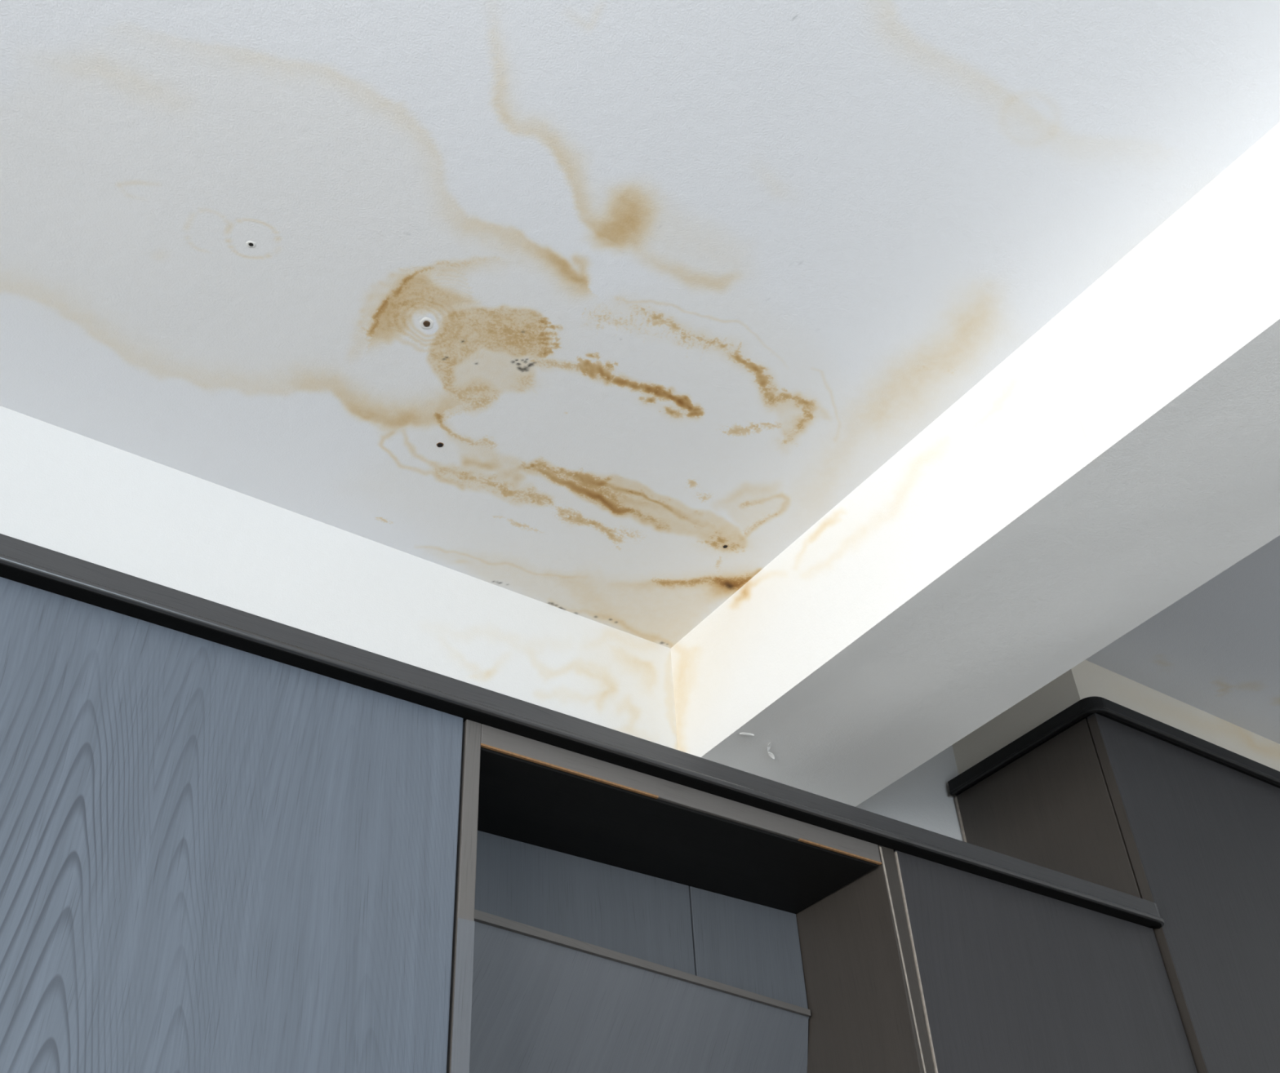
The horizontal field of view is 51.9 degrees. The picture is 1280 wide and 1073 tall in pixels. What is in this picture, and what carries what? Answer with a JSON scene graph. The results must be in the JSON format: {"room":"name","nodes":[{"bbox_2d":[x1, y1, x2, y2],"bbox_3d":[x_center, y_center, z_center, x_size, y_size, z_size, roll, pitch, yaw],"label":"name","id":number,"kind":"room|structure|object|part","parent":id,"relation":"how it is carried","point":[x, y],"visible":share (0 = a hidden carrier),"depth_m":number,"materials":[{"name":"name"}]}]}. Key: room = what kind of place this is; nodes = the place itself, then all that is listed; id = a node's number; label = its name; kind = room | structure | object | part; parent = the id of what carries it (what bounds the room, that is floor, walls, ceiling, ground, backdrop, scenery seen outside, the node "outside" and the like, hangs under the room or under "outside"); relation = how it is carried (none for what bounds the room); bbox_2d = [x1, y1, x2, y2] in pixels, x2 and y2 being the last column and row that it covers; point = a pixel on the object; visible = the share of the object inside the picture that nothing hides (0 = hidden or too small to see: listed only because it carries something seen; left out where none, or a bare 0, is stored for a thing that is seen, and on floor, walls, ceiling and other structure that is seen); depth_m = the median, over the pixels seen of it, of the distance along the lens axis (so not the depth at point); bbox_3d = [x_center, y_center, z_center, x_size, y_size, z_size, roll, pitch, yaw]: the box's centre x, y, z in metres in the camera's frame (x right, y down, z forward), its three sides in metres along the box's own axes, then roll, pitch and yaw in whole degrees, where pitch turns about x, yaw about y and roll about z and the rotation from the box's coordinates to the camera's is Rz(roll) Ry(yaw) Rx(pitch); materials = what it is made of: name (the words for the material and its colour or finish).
{"room":"kitchen","nodes":[
{"label":"kitchen","id":0,"kind":"room"},
{"bbox_2d":[0,405,964,841],"bbox_3d":[-0.308,1.015,1.187,4.750,2.802,0.001,22,-46,-27],"label":"wall","id":1,"kind":"structure","parent":0,"point":[62,491],"depth_m":1.91,"materials":[{"name":"paint"}]},
{"bbox_2d":[951,660,1279,774],"bbox_3d":[1.188,0.549,2.725,1.190,0.147,0.304,22,-46,-27],"label":"soffit","id":2,"kind":"structure","parent":1,"relation":"attached to","point":[1086,679],"depth_m":2.48,"materials":[{"name":"beige paint"}]},
{"bbox_2d":[0,0,1279,648],"bbox_3d":[-0.078,-1.327,0.438,2.884,0.001,3.764,22,-46,-27],"label":"ceiling","id":3,"kind":"structure","parent":0,"point":[688,275],"depth_m":1.58,"materials":[{"name":"paint"}]},
{"bbox_2d":[245,240,256,248],"bbox_3d":[-0.465,-0.349,1.573,0.012,0.001,0.011,22,-46,-27],"label":"screw","id":4,"kind":"object","parent":3,"relation":"attached to","point":[251,244],"visible":1,"depth_m":1.57,"materials":[{"name":"black metal"}]},
{"bbox_2d":[419,317,433,329],"bbox_3d":[-0.272,-0.271,1.679,0.019,0.001,0.021,22,-46,-27],"label":"screw","id":5,"kind":"object","parent":3,"relation":"attached to","point":[426,323],"visible":1,"depth_m":1.68,"materials":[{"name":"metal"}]},
{"bbox_2d":[436,442,444,447],"bbox_3d":[-0.281,-0.129,1.849,0.010,0.001,0.011,22,-46,-27],"label":"screw","id":6,"kind":"object","parent":3,"relation":"attached to","point":[439,444],"visible":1,"depth_m":1.85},
{"bbox_2d":[670,122,1279,807],"bbox_3d":[1.249,-0.718,1.107,0.323,0.297,3.764,22,-46,-27],"label":"ceiling beam","id":7,"kind":"structure","parent":3,"relation":"attached to","point":[1124,457],"depth_m":1.75,"materials":[{"name":"paint"}]},
{"bbox_2d":[739,733,754,736],"bbox_3d":[0.163,0.303,2.012,0.022,0.004,0.004,0,-40,-4],"label":"flake","id":8,"kind":"object","parent":7,"relation":"attached to","point":[744,734],"visible":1,"depth_m":2.01,"materials":[{"name":"white paint"}]},
{"bbox_2d":[767,742,770,751],"bbox_3d":[0.200,0.327,2.042,0.006,0.006,0.016,-3,-40,0],"label":"flake","id":9,"kind":"object","parent":7,"relation":"attached to","point":[769,744],"visible":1,"depth_m":2.04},
{"bbox_2d":[768,752,774,759],"bbox_3d":[0.206,0.344,2.062,0.014,0.006,0.007,22,-46,-27],"label":"flake","id":10,"kind":"object","parent":7,"relation":"attached to","point":[770,754],"visible":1,"depth_m":2.06,"materials":[{"name":"white paint"}]},
{"bbox_2d":[1084,535,1279,744],"bbox_3d":[2.013,-0.520,1.627,1.543,0.001,3.764,22,-46,-27],"label":"ceiling","id":11,"kind":"structure","parent":0,"point":[1215,651],"depth_m":2.42,"materials":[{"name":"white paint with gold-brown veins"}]},
{"bbox_3d":[0.804,1.043,-0.958,5.250,0.100,4.264,22,-46,-27],"label":"floor","id":12,"kind":"structure","parent":0,"visible":0},
{"bbox_2d":[0,577,462,1072],"bbox_3d":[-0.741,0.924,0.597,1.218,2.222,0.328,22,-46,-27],"label":"door","id":13,"kind":"structure","parent":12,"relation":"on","point":[215,858],"depth_m":1.22,"materials":[{"name":"grey wood"}]},
{"bbox_2d":[0,533,1164,928],"bbox_3d":[-0.201,0.187,1.479,2.420,0.034,0.044,22,-46,-27],"label":"crown molding","id":14,"kind":"structure","parent":13,"relation":"attached to","point":[21,562],"depth_m":1.49,"materials":[{"name":"black wood"}]},
{"bbox_2d":[446,720,934,1072],"bbox_3d":[0.031,1.236,1.023,0.648,2.222,0.329,22,-46,-27],"label":"open niche","id":15,"kind":"object","parent":12,"relation":"on","point":[609,917],"visible":0.67,"depth_m":1.63,"materials":[{"name":"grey wood"}]},
{"bbox_3d":[-0.229,1.131,0.879,0.019,2.222,0.328,22,-46,-27],"label":"panel","id":16,"kind":"part","parent":15,"relation":"part of","materials":[{"name":"brown wood"}]},
{"bbox_3d":[-0.027,0.486,1.662,0.596,0.150,0.010,22,-46,-27],"label":"panel","id":17,"kind":"part","parent":15,"relation":"part of","materials":[{"name":"grey wood"}]},
{"bbox_3d":[-0.022,0.404,1.720,0.602,0.048,0.328,22,-46,-27],"label":"panel","id":18,"kind":"part","parent":15,"relation":"part of","materials":[{"name":"brown wood"}]},
{"bbox_3d":[0.283,1.338,1.162,0.037,2.222,0.328,22,-46,-27],"label":"panel","id":19,"kind":"part","parent":15,"relation":"part of","materials":[{"name":"brown wood"}]},
{"bbox_2d":[893,850,1197,1072],"bbox_3d":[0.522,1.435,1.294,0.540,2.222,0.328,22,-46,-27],"label":"door","id":20,"kind":"structure","parent":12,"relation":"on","point":[1011,980],"depth_m":1.79,"materials":[{"name":"grey wood"}]},
{"bbox_2d":[954,713,1279,1072],"bbox_3d":[1.233,1.577,1.808,1.185,2.600,0.339,22,-46,-27],"label":"wardrobe","id":21,"kind":"object","parent":12,"relation":"on","point":[1104,802],"visible":0.56,"depth_m":2.20,"materials":[{"name":"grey wood"}]},
{"bbox_3d":[0.746,1.389,1.549,0.018,2.600,0.318,22,-46,-27],"label":"panel","id":22,"kind":"part","parent":21,"relation":"part of","materials":[{"name":"brown wood"}]},
{"bbox_2d":[947,696,1279,795],"bbox_3d":[1.173,0.574,2.631,1.203,0.031,0.352,22,-46,-27],"label":"crown molding","id":23,"kind":"structure","parent":21,"relation":"attached to","point":[1083,708],"depth_m":2.36,"materials":[{"name":"black wood"}]},
{"bbox_3d":[1.083,1.371,1.595,0.604,2.536,0.018,22,-46,-27],"label":"door","id":24,"kind":"part","parent":21,"relation":"part of","materials":[{"name":"grey wood"}]}
]}

